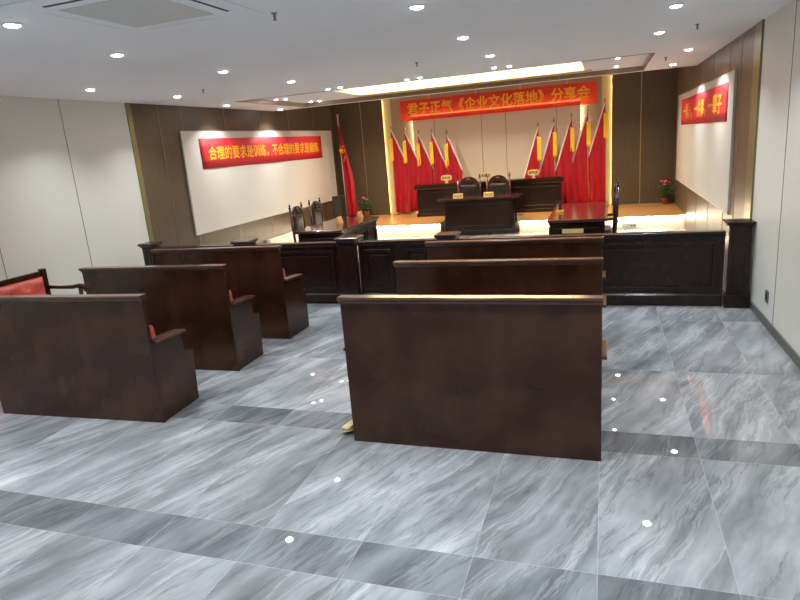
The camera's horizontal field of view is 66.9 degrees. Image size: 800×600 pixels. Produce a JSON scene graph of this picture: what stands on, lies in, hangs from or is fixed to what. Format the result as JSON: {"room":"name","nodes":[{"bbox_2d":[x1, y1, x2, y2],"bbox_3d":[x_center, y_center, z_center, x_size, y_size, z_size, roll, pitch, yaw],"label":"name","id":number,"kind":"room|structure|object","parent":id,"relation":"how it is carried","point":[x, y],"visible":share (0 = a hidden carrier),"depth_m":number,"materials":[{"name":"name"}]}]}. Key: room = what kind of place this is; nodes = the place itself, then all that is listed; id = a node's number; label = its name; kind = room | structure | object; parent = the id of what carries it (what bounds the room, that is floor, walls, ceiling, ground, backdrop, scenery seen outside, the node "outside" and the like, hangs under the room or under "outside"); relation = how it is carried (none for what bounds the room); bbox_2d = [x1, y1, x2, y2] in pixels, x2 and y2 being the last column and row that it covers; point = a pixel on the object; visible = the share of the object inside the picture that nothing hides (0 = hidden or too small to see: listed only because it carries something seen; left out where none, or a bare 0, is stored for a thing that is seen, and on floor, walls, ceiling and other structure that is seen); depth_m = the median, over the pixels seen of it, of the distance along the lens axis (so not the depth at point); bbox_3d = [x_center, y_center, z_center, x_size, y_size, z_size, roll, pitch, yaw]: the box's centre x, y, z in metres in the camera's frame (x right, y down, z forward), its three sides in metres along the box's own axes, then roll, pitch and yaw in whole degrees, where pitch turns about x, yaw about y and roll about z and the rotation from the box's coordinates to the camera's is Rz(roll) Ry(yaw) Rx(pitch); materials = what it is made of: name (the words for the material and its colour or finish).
{"room":"courtroom","nodes":[
{"label":"courtroom","id":0,"kind":"room"},
{"bbox_2d":[0,96,149,294],"bbox_3d":[-4.371,-1.172,7.450,0.200,3.300,17.950,0,15,19],"label":"wall","id":1,"kind":"structure","parent":0,"point":[41,222],"depth_m":7.63,"materials":[{"name":"grey paint"}]},
{"bbox_2d":[57,99,92,266],"bbox_3d":[-4.131,-1.136,7.844,0.003,2.800,0.008,0,15,19],"label":"trim","id":2,"kind":"structure","parent":1,"relation":"attached to","point":[57,99],"depth_m":7.74,"materials":[{"name":"grey"}]},
{"bbox_2d":[124,103,153,241],"bbox_3d":[-3.761,-1.441,8.927,0.013,2.800,0.090,0,15,19],"label":"trim","id":3,"kind":"structure","parent":1,"relation":"attached to","point":[127,105],"depth_m":8.81,"materials":[{"name":"gold metal"}]},
{"bbox_2d":[156,106,179,244],"bbox_3d":[-3.583,-1.763,9.427,0.005,3.150,0.008,0,15,19],"label":"trim","id":4,"kind":"structure","parent":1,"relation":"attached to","point":[156,106],"depth_m":9.37,"materials":[{"name":"gold metal"}]},
{"bbox_2d":[130,103,339,245],"bbox_3d":[-2.678,-2.525,12.140,0.012,3.150,7.020,0,15,19],"label":"wall","id":5,"kind":"structure","parent":1,"relation":"attached to","point":[146,123],"depth_m":9.76,"materials":[{"name":"brown wood"}]},
{"bbox_2d":[179,131,337,235],"bbox_3d":[-2.543,-2.621,12.477,0.028,1.674,5.794,0,15,19],"label":"display board","id":6,"kind":"object","parent":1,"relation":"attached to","point":[223,197],"visible":0.87,"depth_m":11.51,"materials":[{"name":"grey"}]},
{"bbox_2d":[199,136,322,168],"bbox_3d":[-2.594,-3.046,12.271,0.013,0.500,4.720,0,15,19],"label":"banner","id":7,"kind":"object","parent":6,"relation":"attached to","point":[215,152],"visible":1,"depth_m":11.71,"materials":[{"name":"red fabric"}]},
{"bbox_2d":[267,227,306,242],"bbox_3d":[-2.346,-1.292,12.986,0.088,0.300,1.800,0,15,19],"label":"trim","id":8,"kind":"structure","parent":1,"relation":"attached to","point":[288,237],"depth_m":12.65,"materials":[{"name":"beige"}]},
{"bbox_2d":[0,0,791,110],"bbox_3d":[-0.658,-2.534,5.817,8.268,0.350,17.950,0,15,19],"label":"ceiling","id":9,"kind":"structure","parent":0,"point":[319,45],"depth_m":5.56,"materials":[{"name":"white paint"}]},
{"bbox_2d":[1,22,22,27],"bbox_3d":[-2.348,-1.661,3.667,0.116,0.019,0.116,0,15,19],"label":"recessed light","id":10,"kind":"object","parent":9,"relation":"in","point":[5,24],"visible":1,"depth_m":3.64,"materials":[{"name":"white metal"}]},
{"bbox_2d":[109,53,124,56],"bbox_3d":[-2.285,-1.976,4.889,0.116,0.019,0.116,0,15,19],"label":"recessed light","id":11,"kind":"object","parent":9,"relation":"in","point":[110,54],"visible":1,"depth_m":4.86,"materials":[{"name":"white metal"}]},
{"bbox_2d":[0,0,263,35],"bbox_3d":[-1.534,-1.706,3.576,1.050,0.015,1.050,0,15,19],"label":"ceiling vent","id":12,"kind":"object","parent":9,"relation":"in","point":[124,17],"visible":1,"depth_m":3.58,"materials":[{"name":"white paint"}]},
{"bbox_2d":[58,0,212,27],"bbox_3d":[-1.534,-1.700,3.578,0.600,0.002,0.620,0,15,19],"label":"grille","id":13,"kind":"object","parent":12,"relation":"attached to","point":[129,13],"depth_m":3.55,"materials":[{"name":"white plastic"}]},
{"bbox_2d":[239,99,304,106],"bbox_3d":[-2.242,-3.522,10.796,0.006,0.068,2.440,0,15,19],"label":"trim","id":14,"kind":"structure","parent":9,"relation":"attached to","point":[261,101],"depth_m":10.83,"materials":[{"name":"brown"}]},
{"bbox_2d":[271,12,276,20],"bbox_3d":[-0.814,-1.839,3.929,0.042,0.044,0.042,0,15,19],"label":"sprinkler head","id":15,"kind":"object","parent":9,"relation":"attached to","point":[272,13],"visible":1,"depth_m":3.92},
{"bbox_2d":[408,4,425,9],"bbox_3d":[0.114,-1.958,4.053,0.116,0.019,0.116,0,15,19],"label":"recessed light","id":16,"kind":"object","parent":9,"relation":"in","point":[414,6],"visible":1,"depth_m":4.02,"materials":[{"name":"white metal"}]},
{"bbox_2d":[236,53,654,106],"bbox_3d":[0.687,-3.476,9.822,6.204,0.006,2.464,0,15,19],"label":"trim","id":17,"kind":"structure","parent":9,"relation":"attached to","point":[648,53],"depth_m":9.23,"materials":[{"name":"white paint"}]},
{"bbox_2d":[457,36,469,39],"bbox_3d":[0.563,-2.337,5.400,0.116,0.019,0.116,0,15,19],"label":"recessed light","id":18,"kind":"object","parent":9,"relation":"in","point":[459,37],"visible":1,"depth_m":5.37,"materials":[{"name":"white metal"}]},
{"bbox_2d":[305,66,641,106],"bbox_3d":[1.060,-3.823,10.927,6.168,0.068,0.006,0,15,19],"label":"trim","id":19,"kind":"structure","parent":9,"relation":"attached to","point":[637,68],"depth_m":10.79,"materials":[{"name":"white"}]},
{"bbox_2d":[356,69,591,96],"bbox_3d":[1.191,-3.798,10.661,4.180,0.006,0.414,0,15,19],"label":"trim","id":20,"kind":"structure","parent":9,"relation":"attached to","point":[589,70],"depth_m":10.57,"materials":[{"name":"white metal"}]},
{"bbox_2d":[400,81,596,121],"bbox_3d":[2.098,-4.559,13.618,4.430,0.682,0.025,0,15,19],"label":"banner","id":21,"kind":"object","parent":9,"relation":"hanging from","point":[581,93],"visible":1,"depth_m":13.59,"materials":[{"name":"red fabric"}]},
{"bbox_2d":[642,53,652,69],"bbox_3d":[3.610,-3.498,8.830,0.006,0.068,2.440,0,15,19],"label":"trim","id":22,"kind":"structure","parent":9,"relation":"attached to","point":[650,55],"depth_m":8.82,"materials":[{"name":"brown"}]},
{"bbox_2d":[668,3,683,7],"bbox_3d":[2.158,-2.296,4.732,0.116,0.019,0.116,0,15,19],"label":"recessed light","id":23,"kind":"object","parent":9,"relation":"in","point":[677,5],"visible":1,"depth_m":4.70,"materials":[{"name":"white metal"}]},
{"bbox_2d":[0,228,799,599],"bbox_3d":[-0.420,0.399,6.560,8.268,0.120,17.950,0,15,19],"label":"floor","id":24,"kind":"structure","parent":0,"point":[256,489],"depth_m":3.41,"materials":[{"name":"grey tile"}]},
{"bbox_2d":[0,268,85,294],"bbox_3d":[-4.234,0.249,6.444,0.671,0.825,1.800,0,15,19],"label":"armchair","id":25,"kind":"object","parent":24,"relation":"on","point":[35,283],"visible":0.41,"depth_m":7.06,"materials":[{"name":"brown wood"}]},
{"bbox_2d":[0,277,45,294],"bbox_3d":[-4.490,0.088,6.485,0.066,0.324,1.678,0,15,19],"label":"cushion","id":26,"kind":"object","parent":25,"relation":"on","point":[27,285],"depth_m":6.98,"materials":[{"name":"red fabric"}]},
{"bbox_2d":[0,294,198,422],"bbox_3d":[-2.535,0.398,4.939,1.644,1.008,0.523,0,15,16],"label":"wooden pew","id":27,"kind":"object","parent":24,"relation":"on","point":[93,356],"visible":1,"depth_m":4.69,"materials":[{"name":"brown wood"}]},
{"bbox_2d":[149,325,155,338],"bbox_3d":[-1.865,0.236,4.523,0.034,0.109,0.063,0,15,16],"label":"cushion","id":28,"kind":"object","parent":27,"relation":"on","point":[151,329],"depth_m":4.51,"materials":[{"name":"red fabric"}]},
{"bbox_2d":[137,241,162,265],"bbox_3d":[-3.497,-0.391,8.648,0.240,0.865,0.240,0,15,19],"label":"railing post","id":29,"kind":"object","parent":24,"relation":"on","point":[146,247],"visible":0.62,"depth_m":8.51,"materials":[{"name":"brown wood"}]},
{"bbox_2d":[78,264,262,370],"bbox_3d":[-2.221,0.116,5.950,1.644,1.008,0.523,0,15,17],"label":"wooden pew","id":30,"kind":"object","parent":24,"relation":"on","point":[223,333],"visible":0.64,"depth_m":5.64,"materials":[{"name":"brown wood"}]},
{"bbox_2d":[154,244,234,248],"bbox_3d":[-2.770,-0.357,8.417,1.315,0.800,0.120,0,15,19],"label":"railing","id":31,"kind":"object","parent":24,"relation":"on","point":[222,245],"visible":0.09,"depth_m":8.29,"materials":[{"name":"brown wood"}]},
{"bbox_2d":[150,245,308,338],"bbox_3d":[-1.892,-0.131,6.818,1.644,1.008,0.523,0,15,19],"label":"wooden pew","id":32,"kind":"object","parent":24,"relation":"on","point":[279,300],"visible":0.64,"depth_m":6.47,"materials":[{"name":"brown wood"}]},
{"bbox_2d":[230,238,257,246],"bbox_3d":[-2.037,-0.385,8.157,0.270,0.865,0.270,0,15,19],"label":"railing post","id":33,"kind":"object","parent":24,"relation":"on","point":[243,241],"visible":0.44,"depth_m":7.97,"materials":[{"name":"brown wood"}]},
{"bbox_2d":[251,241,342,303],"bbox_3d":[-1.327,-0.352,7.933,1.250,0.800,0.120,0,15,19],"label":"railing","id":34,"kind":"object","parent":24,"relation":"on","point":[318,262],"visible":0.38,"depth_m":7.81,"materials":[{"name":"brown wood"}]},
{"bbox_2d":[288,202,305,241],"bbox_3d":[-1.591,-1.191,10.751,0.513,1.086,0.542,0,15,19],"label":"chair","id":35,"kind":"object","parent":24,"relation":"on","point":[297,219],"visible":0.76,"depth_m":10.66,"materials":[{"name":"brown wood"}]},
{"bbox_2d":[308,198,325,225],"bbox_3d":[-1.366,-1.402,11.511,0.513,1.086,0.542,0,15,19],"label":"chair","id":36,"kind":"object","parent":24,"relation":"on","point":[315,210],"visible":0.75,"depth_m":11.44,"materials":[{"name":"black leather"}]},
{"bbox_2d":[294,216,378,241],"bbox_3d":[-0.971,-0.893,10.036,0.800,0.760,1.660,0,15,19],"label":"desk","id":37,"kind":"object","parent":24,"relation":"on","point":[366,226],"visible":0.37,"depth_m":9.61,"materials":[{"name":"brown wood"}]},
{"bbox_2d":[336,216,342,223],"bbox_3d":[-0.996,-1.313,9.926,0.069,0.110,0.170,0,15,19],"label":"nameplate","id":38,"kind":"object","parent":37,"relation":"on","point":[339,220],"visible":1,"depth_m":9.88,"materials":[{"name":"beige wood"}]},
{"bbox_2d":[356,211,362,217],"bbox_3d":[-0.701,-1.488,10.520,0.069,0.110,0.170,0,15,19],"label":"nameplate","id":39,"kind":"object","parent":37,"relation":"on","point":[359,213],"visible":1,"depth_m":10.47,"materials":[{"name":"beige wood"}]},
{"bbox_2d":[341,420,353,431],"bbox_3d":[-0.326,0.879,4.294,0.081,0.043,0.271,2,16,25],"label":"cardboard piece","id":40,"kind":"object","parent":24,"relation":"on","point":[348,426],"visible":0.44,"depth_m":4.23,"materials":[{"name":"beige cardboard"}]},
{"bbox_2d":[333,234,362,294],"bbox_3d":[-0.615,-0.379,7.680,0.290,0.865,0.290,0,15,19],"label":"railing post","id":41,"kind":"object","parent":24,"relation":"on","point":[347,245],"visible":0.79,"depth_m":7.57,"materials":[{"name":"brown wood"}]},
{"bbox_2d":[356,239,399,294],"bbox_3d":[-0.240,-0.347,7.568,0.530,0.800,0.120,0,15,19],"label":"gate leaf","id":42,"kind":"object","parent":41,"relation":"attached to","point":[376,257],"visible":0.85,"depth_m":7.52,"materials":[{"name":"brown wood"}]},
{"bbox_2d":[433,231,460,240],"bbox_3d":[0.594,-0.374,7.274,0.270,0.865,0.270,0,15,19],"label":"railing post","id":43,"kind":"object","parent":24,"relation":"on","point":[441,236],"visible":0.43,"depth_m":7.09,"materials":[{"name":"brown wood"}]},
{"bbox_2d":[398,238,437,260],"bbox_3d":[0.253,-0.345,7.402,0.494,0.800,0.120,0,15,19],"label":"gate leaf","id":44,"kind":"object","parent":43,"relation":"attached to","point":[409,249],"visible":0.37,"depth_m":7.32,"materials":[{"name":"brown wood"}]},
{"bbox_2d":[457,173,481,195],"bbox_3d":[1.462,-2.102,13.121,0.602,1.207,0.570,0,15,19],"label":"chair","id":45,"kind":"object","parent":24,"relation":"on","point":[468,186],"visible":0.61,"depth_m":13.23,"materials":[{"name":"black leather"}]},
{"bbox_2d":[336,295,606,460],"bbox_3d":[0.476,0.409,3.933,1.644,1.008,0.523,0,15,19],"label":"wooden pew","id":46,"kind":"object","parent":24,"relation":"on","point":[509,374],"visible":1,"depth_m":3.69,"materials":[{"name":"brown wood"}]},
{"bbox_2d":[437,193,522,234],"bbox_3d":[1.699,-1.800,12.747,1.710,0.765,0.620,0,15,19],"label":"desk","id":47,"kind":"object","parent":24,"relation":"on","point":[471,214],"visible":0.94,"depth_m":12.49,"materials":[{"name":"brown wood"}]},
{"bbox_2d":[453,193,462,198],"bbox_3d":[1.206,-2.165,12.592,0.200,0.095,0.069,0,15,19],"label":"nameplate","id":48,"kind":"object","parent":47,"relation":"on","point":[460,195],"visible":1,"depth_m":12.57,"materials":[{"name":"brown"}]},
{"bbox_2d":[484,192,493,196],"bbox_3d":[1.812,-2.163,12.388,0.200,0.095,0.069,0,15,19],"label":"nameplate","id":49,"kind":"object","parent":47,"relation":"on","point":[486,194],"visible":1,"depth_m":12.37,"materials":[{"name":"brown"}]},
{"bbox_2d":[485,172,510,193],"bbox_3d":[2.069,-2.100,12.918,0.602,1.207,0.570,0,15,19],"label":"chair","id":50,"kind":"object","parent":24,"relation":"on","point":[497,184],"visible":0.56,"depth_m":13.02,"materials":[{"name":"black leather"}]},
{"bbox_2d":[393,257,605,307],"bbox_3d":[0.818,0.123,4.950,1.644,1.008,0.523,0,15,19],"label":"wooden pew","id":51,"kind":"object","parent":24,"relation":"on","point":[577,275],"visible":0.42,"depth_m":4.62,"materials":[{"name":"brown wood"}]},
{"bbox_2d":[425,236,605,278],"bbox_3d":[1.108,-0.119,5.810,1.644,1.008,0.523,0,15,19],"label":"wooden pew","id":52,"kind":"object","parent":24,"relation":"on","point":[560,247],"visible":0.28,"depth_m":5.47,"materials":[{"name":"brown wood"}]},
{"bbox_2d":[377,215,683,236],"bbox_3d":[1.925,-1.742,13.517,7.838,0.240,1.940,0,15,19],"label":"stage platform","id":53,"kind":"object","parent":24,"relation":"on","point":[653,222],"visible":0.27,"depth_m":12.26,"materials":[{"name":"beige"}]},
{"bbox_2d":[377,224,439,227],"bbox_3d":[-0.620,-1.604,13.342,3.095,0.019,0.022,0,15,19],"label":"led strip","id":54,"kind":"object","parent":53,"relation":"attached to","point":[438,224],"visible":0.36,"depth_m":13.04,"materials":[{"name":"beige"}]},
{"bbox_2d":[352,202,684,226],"bbox_3d":[1.908,-1.866,13.463,7.838,0.030,1.985,0,15,19],"label":"stage platform","id":55,"kind":"object","parent":53,"relation":"on","point":[644,209],"visible":0.46,"depth_m":12.88,"materials":[{"name":"brown wood"}]},
{"bbox_2d":[332,195,346,218],"bbox_3d":[-1.429,-2.155,14.341,0.240,0.620,0.248,0,15,19],"label":"floor speaker","id":56,"kind":"object","parent":55,"relation":"on","point":[339,203],"visible":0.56,"depth_m":14.22,"materials":[{"name":"black plastic"}]},
{"bbox_2d":[333,198,341,217],"bbox_3d":[-1.466,-2.124,14.231,0.200,0.540,0.008,0,15,19],"label":"grille","id":57,"kind":"object","parent":56,"relation":"attached to","point":[337,202],"depth_m":14.21,"materials":[{"name":"grey"}]},
{"bbox_2d":[336,114,357,216],"bbox_3d":[-1.323,-3.293,14.939,0.433,2.510,0.222,0,15,19],"label":"flag","id":58,"kind":"object","parent":55,"relation":"on","point":[349,186],"visible":0.98,"depth_m":14.98,"materials":[{"name":"red fabric"}]},
{"bbox_2d":[359,197,371,215],"bbox_3d":[-0.857,-2.326,15.089,0.401,0.495,0.412,-5,14,-3],"label":"potted plant","id":59,"kind":"object","parent":55,"relation":"on","point":[366,213],"visible":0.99,"depth_m":15.05,"materials":[{"name":"green plant"}]},
{"bbox_2d":[389,125,408,214],"bbox_3d":[-0.005,-3.149,14.678,0.448,2.153,0.170,0,15,19],"label":"flag","id":60,"kind":"object","parent":55,"relation":"on","point":[396,155],"visible":1,"depth_m":14.69,"materials":[{"name":"red fabric"}]},
{"bbox_2d":[403,127,420,214],"bbox_3d":[0.316,-3.097,14.521,0.447,2.080,0.170,0,15,19],"label":"flag","id":61,"kind":"object","parent":55,"relation":"on","point":[410,158],"visible":0.81,"depth_m":14.50,"materials":[{"name":"red fabric"}]},
{"bbox_2d":[416,130,433,183],"bbox_3d":[0.625,-3.038,14.371,0.430,1.990,0.170,0,15,19],"label":"flag","id":62,"kind":"object","parent":55,"relation":"on","point":[423,160],"visible":0.53,"depth_m":14.30,"materials":[{"name":"red fabric"}]},
{"bbox_2d":[429,128,447,182],"bbox_3d":[0.930,-3.026,14.208,0.442,2.000,0.170,0,15,19],"label":"flag","id":63,"kind":"object","parent":55,"relation":"on","point":[437,160],"visible":0.47,"depth_m":14.13,"materials":[{"name":"red fabric"}]},
{"bbox_2d":[444,129,462,181],"bbox_3d":[1.263,-2.976,14.046,0.437,1.930,0.170,0,15,19],"label":"flag","id":64,"kind":"object","parent":55,"relation":"on","point":[452,162],"visible":0.47,"depth_m":13.98,"materials":[{"name":"red fabric"}]},
{"bbox_2d":[414,176,563,216],"bbox_3d":[1.980,-2.324,13.684,3.340,0.735,0.340,0,15,19],"label":"desk","id":65,"kind":"object","parent":55,"relation":"on","point":[540,194],"visible":0.64,"depth_m":13.32,"materials":[{"name":"brown wood"}]},
{"bbox_2d":[441,175,451,182],"bbox_3d":[1.056,-2.751,13.788,0.250,0.184,0.040,0,15,19],"label":"oval plaque","id":66,"kind":"object","parent":65,"relation":"on","point":[446,178],"visible":1,"depth_m":13.77,"materials":[{"name":"brown"}]},
{"bbox_2d":[480,172,491,180],"bbox_3d":[1.919,-2.747,13.498,0.250,0.184,0.040,0,15,19],"label":"oval plaque","id":67,"kind":"object","parent":65,"relation":"on","point":[482,175],"visible":0.78,"depth_m":13.48,"materials":[{"name":"brown"}]},
{"bbox_2d":[414,176,563,189],"bbox_3d":[1.955,-2.623,13.608,3.340,0.115,0.340,0,15,19],"label":"countertop","id":68,"kind":"structure","parent":65,"relation":"on","point":[551,179],"depth_m":13.30,"materials":[{"name":"brown wood"}]},
{"bbox_2d":[528,169,538,177],"bbox_3d":[2.905,-2.743,13.167,0.250,0.184,0.040,0,15,19],"label":"oval plaque","id":69,"kind":"object","parent":65,"relation":"on","point":[534,172],"visible":1,"depth_m":13.15,"materials":[{"name":"brown"}]},
{"bbox_2d":[523,122,540,177],"bbox_3d":[2.949,-2.966,13.472,0.453,1.927,0.170,0,15,19],"label":"flag","id":70,"kind":"object","parent":55,"relation":"on","point":[534,159],"visible":0.38,"depth_m":13.38,"materials":[{"name":"red fabric"}]},
{"bbox_2d":[540,117,556,176],"bbox_3d":[3.277,-3.013,13.421,0.458,1.993,0.170,0,15,19],"label":"flag","id":71,"kind":"object","parent":55,"relation":"on","point":[547,167],"visible":0.57,"depth_m":13.35,"materials":[{"name":"red fabric"}]},
{"bbox_2d":[555,112,573,203],"bbox_3d":[3.639,-3.063,13.356,0.461,2.064,0.170,0,15,19],"label":"flag","id":72,"kind":"object","parent":55,"relation":"on","point":[564,166],"visible":0.78,"depth_m":13.35,"materials":[{"name":"red fabric"}]},
{"bbox_2d":[573,106,590,202],"bbox_3d":[3.974,-3.122,13.299,0.459,2.154,0.170,0,15,19],"label":"flag","id":73,"kind":"object","parent":55,"relation":"on","point":[581,154],"visible":0.94,"depth_m":13.32,"materials":[{"name":"red fabric"}]},
{"bbox_2d":[589,98,608,205],"bbox_3d":[4.324,-3.210,13.228,0.456,2.304,0.170,0,15,19],"label":"flag","id":74,"kind":"object","parent":55,"relation":"on","point":[597,152],"visible":0.9,"depth_m":13.25,"materials":[{"name":"red fabric"}]},
{"bbox_2d":[655,180,674,203],"bbox_3d":[5.651,-2.302,12.879,0.426,0.512,0.452,0,15,19],"label":"potted plant","id":75,"kind":"object","parent":55,"relation":"on","point":[665,199],"visible":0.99,"depth_m":12.84,"materials":[{"name":"green plant"}]},
{"bbox_2d":[520,215,683,221],"bbox_3d":[3.875,-1.586,11.832,3.038,0.019,0.022,0,15,19],"label":"led strip","id":76,"kind":"object","parent":53,"relation":"attached to","point":[681,215],"visible":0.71,"depth_m":11.59,"materials":[{"name":"beige"}]},
{"bbox_2d":[622,223,636,227],"bbox_3d":[4.429,-1.435,11.691,0.260,0.080,0.014,0,15,19],"label":"plate","id":77,"kind":"object","parent":53,"relation":"attached to","point":[633,225],"visible":1,"depth_m":11.68,"materials":[{"name":"grey"}]},
{"bbox_2d":[547,202,607,234],"bbox_3d":[2.740,-0.989,9.227,0.800,0.760,2.060,0,15,19],"label":"desk","id":78,"kind":"object","parent":24,"relation":"on","point":[591,217],"visible":0.34,"depth_m":8.36,"materials":[{"name":"brown wood"}]},
{"bbox_2d":[556,200,563,212],"bbox_3d":[2.390,-1.401,9.044,0.110,0.180,0.090,0,15,19],"label":"ornament","id":79,"kind":"object","parent":78,"relation":"on","point":[559,210],"visible":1,"depth_m":9.03,"materials":[{"name":"gold metal"}]},
{"bbox_2d":[562,229,582,233],"bbox_3d":[2.356,-0.940,8.259,0.280,0.060,0.012,0,15,19],"label":"plaque","id":80,"kind":"object","parent":78,"relation":"attached to","point":[564,231],"visible":1,"depth_m":8.26,"materials":[{"name":"brown"}]},
{"bbox_2d":[456,230,725,305],"bbox_3d":[2.048,-0.338,6.799,2.830,0.800,0.120,0,15,19],"label":"railing","id":81,"kind":"object","parent":24,"relation":"on","point":[663,268],"visible":0.41,"depth_m":6.50,"materials":[{"name":"brown wood"}]},
{"bbox_2d":[605,177,619,232],"bbox_3d":[2.955,-1.176,8.993,0.570,1.207,0.602,0,15,19],"label":"chair","id":82,"kind":"object","parent":24,"relation":"on","point":[608,229],"visible":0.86,"depth_m":8.69,"materials":[{"name":"black wood"}]},
{"bbox_2d":[605,225,610,232],"bbox_3d":[2.924,-1.055,9.038,0.430,0.049,0.470,0,15,19],"label":"seat cushion","id":83,"kind":"object","parent":82,"relation":"on","point":[607,227],"depth_m":8.80,"materials":[{"name":"black leather"}]},
{"bbox_2d":[722,218,756,307],"bbox_3d":[3.501,-0.379,6.292,0.275,0.900,0.275,0,15,19],"label":"railing post","id":84,"kind":"object","parent":24,"relation":"on","point":[738,239],"visible":0.95,"depth_m":6.21,"materials":[{"name":"brown wood"}]},
{"bbox_2d":[389,76,601,213],"bbox_3d":[2.177,-3.427,14.247,8.268,3.300,0.300,0,15,19],"label":"wall","id":85,"kind":"structure","parent":0,"point":[594,110],"depth_m":13.78,"materials":[{"name":"brown paint"}]},
{"bbox_2d":[330,100,390,215],"bbox_3d":[-0.968,-3.419,15.118,1.350,3.150,0.050,0,15,19],"label":"wall panel","id":86,"kind":"object","parent":85,"relation":"attached to","point":[349,120],"depth_m":15.01,"materials":[{"name":"brown wood"}]},
{"bbox_2d":[359,102,369,214],"bbox_3d":[-0.885,-3.542,15.026,0.015,2.880,0.005,0,15,19],"label":"trim","id":87,"kind":"structure","parent":85,"relation":"attached to","point":[359,102],"depth_m":14.97,"materials":[{"name":"gold metal"}]},
{"bbox_2d":[381,99,395,213],"bbox_3d":[-0.268,-3.550,14.862,0.240,2.880,0.020,0,15,19],"label":"trim","id":88,"kind":"structure","parent":85,"relation":"attached to","point":[385,102],"depth_m":14.84,"materials":[{"name":"gold metal"}]},
{"bbox_2d":[413,105,580,202],"bbox_3d":[2.198,-3.237,14.042,3.820,2.290,0.040,0,15,19],"label":"wall panel","id":89,"kind":"object","parent":85,"relation":"attached to","point":[465,134],"depth_m":13.91,"materials":[{"name":"beige paint"}]},
{"bbox_2d":[505,112,507,178],"bbox_3d":[2.462,-3.230,13.932,0.010,2.290,0.003,0,15,19],"label":"trim","id":90,"kind":"structure","parent":85,"relation":"attached to","point":[505,112],"depth_m":13.86,"materials":[{"name":"grey"}]},
{"bbox_2d":[602,75,611,204],"bbox_3d":[4.548,-3.530,13.244,0.260,2.880,0.020,0,15,19],"label":"trim","id":91,"kind":"structure","parent":85,"relation":"attached to","point":[606,79],"depth_m":13.17,"materials":[{"name":"gold metal"}]},
{"bbox_2d":[639,71,641,203],"bbox_3d":[5.165,-3.517,12.993,0.020,2.880,0.006,0,15,19],"label":"trim","id":92,"kind":"structure","parent":85,"relation":"attached to","point":[641,71],"depth_m":12.99,"materials":[{"name":"gold metal"}]},
{"bbox_2d":[611,68,677,204],"bbox_3d":[5.240,-3.393,13.033,1.288,3.150,0.050,0,15,19],"label":"wall panel","id":93,"kind":"object","parent":85,"relation":"attached to","point":[659,87],"depth_m":12.97,"materials":[{"name":"brown wood"}]},
{"bbox_2d":[748,0,799,355],"bbox_3d":[3.277,-1.141,4.881,0.200,3.300,17.950,0,15,19],"label":"wall","id":94,"kind":"structure","parent":0,"point":[774,104],"depth_m":5.28,"materials":[{"name":"grey paint"}]},
{"bbox_2d":[676,69,737,214],"bbox_3d":[4.766,-2.557,9.693,0.028,1.649,5.714,0,15,19],"label":"display board","id":95,"kind":"object","parent":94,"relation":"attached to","point":[704,155],"visible":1,"depth_m":8.48,"materials":[{"name":"grey"}]},
{"bbox_2d":[681,82,728,124],"bbox_3d":[4.668,-2.991,9.446,0.013,0.456,4.700,0,15,19],"label":"banner","id":96,"kind":"object","parent":95,"relation":"attached to","point":[708,106],"visible":1,"depth_m":8.70,"materials":[{"name":"red fabric"}]},
{"bbox_2d":[674,26,754,275],"bbox_3d":[4.754,-2.482,9.593,0.012,3.150,7.120,0,15,19],"label":"wall panel","id":97,"kind":"object","parent":94,"relation":"attached to","point":[686,82],"depth_m":7.27,"materials":[{"name":"brown wood"}]},
{"bbox_2d":[732,38,742,218],"bbox_3d":[3.838,-1.725,6.903,0.005,3.150,0.008,0,15,19],"label":"trim","id":98,"kind":"structure","parent":94,"relation":"attached to","point":[742,38],"depth_m":6.85,"materials":[{"name":"gold metal"}]},
{"bbox_2d":[744,19,764,218],"bbox_3d":[3.620,-1.359,6.244,0.020,2.800,0.290,0,15,19],"label":"trim","id":99,"kind":"structure","parent":94,"relation":"attached to","point":[759,27],"depth_m":6.10,"materials":[{"name":"gold metal"}]},
{"bbox_2d":[765,290,768,302],"bbox_3d":[3.411,-0.034,5.633,0.014,0.110,0.090,0,15,19],"label":"wall socket","id":100,"kind":"object","parent":94,"relation":"attached to","point":[766,291],"visible":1,"depth_m":5.61,"materials":[{"name":"black plastic"}]},
{"bbox_2d":[750,301,799,368],"bbox_3d":[2.098,1.314,1.737,0.014,0.080,9.800,0,15,19],"label":"baseboard","id":101,"kind":"structure","parent":94,"relation":"attached to","point":[777,336],"depth_m":5.28,"materials":[{"name":"grey"}]},
{"bbox_2d":[772,2,796,324],"bbox_3d":[3.256,-1.050,5.138,0.003,2.800,0.008,0,15,19],"label":"trim","id":102,"kind":"structure","parent":94,"relation":"attached to","point":[796,2],"depth_m":5.10,"materials":[{"name":"grey"}]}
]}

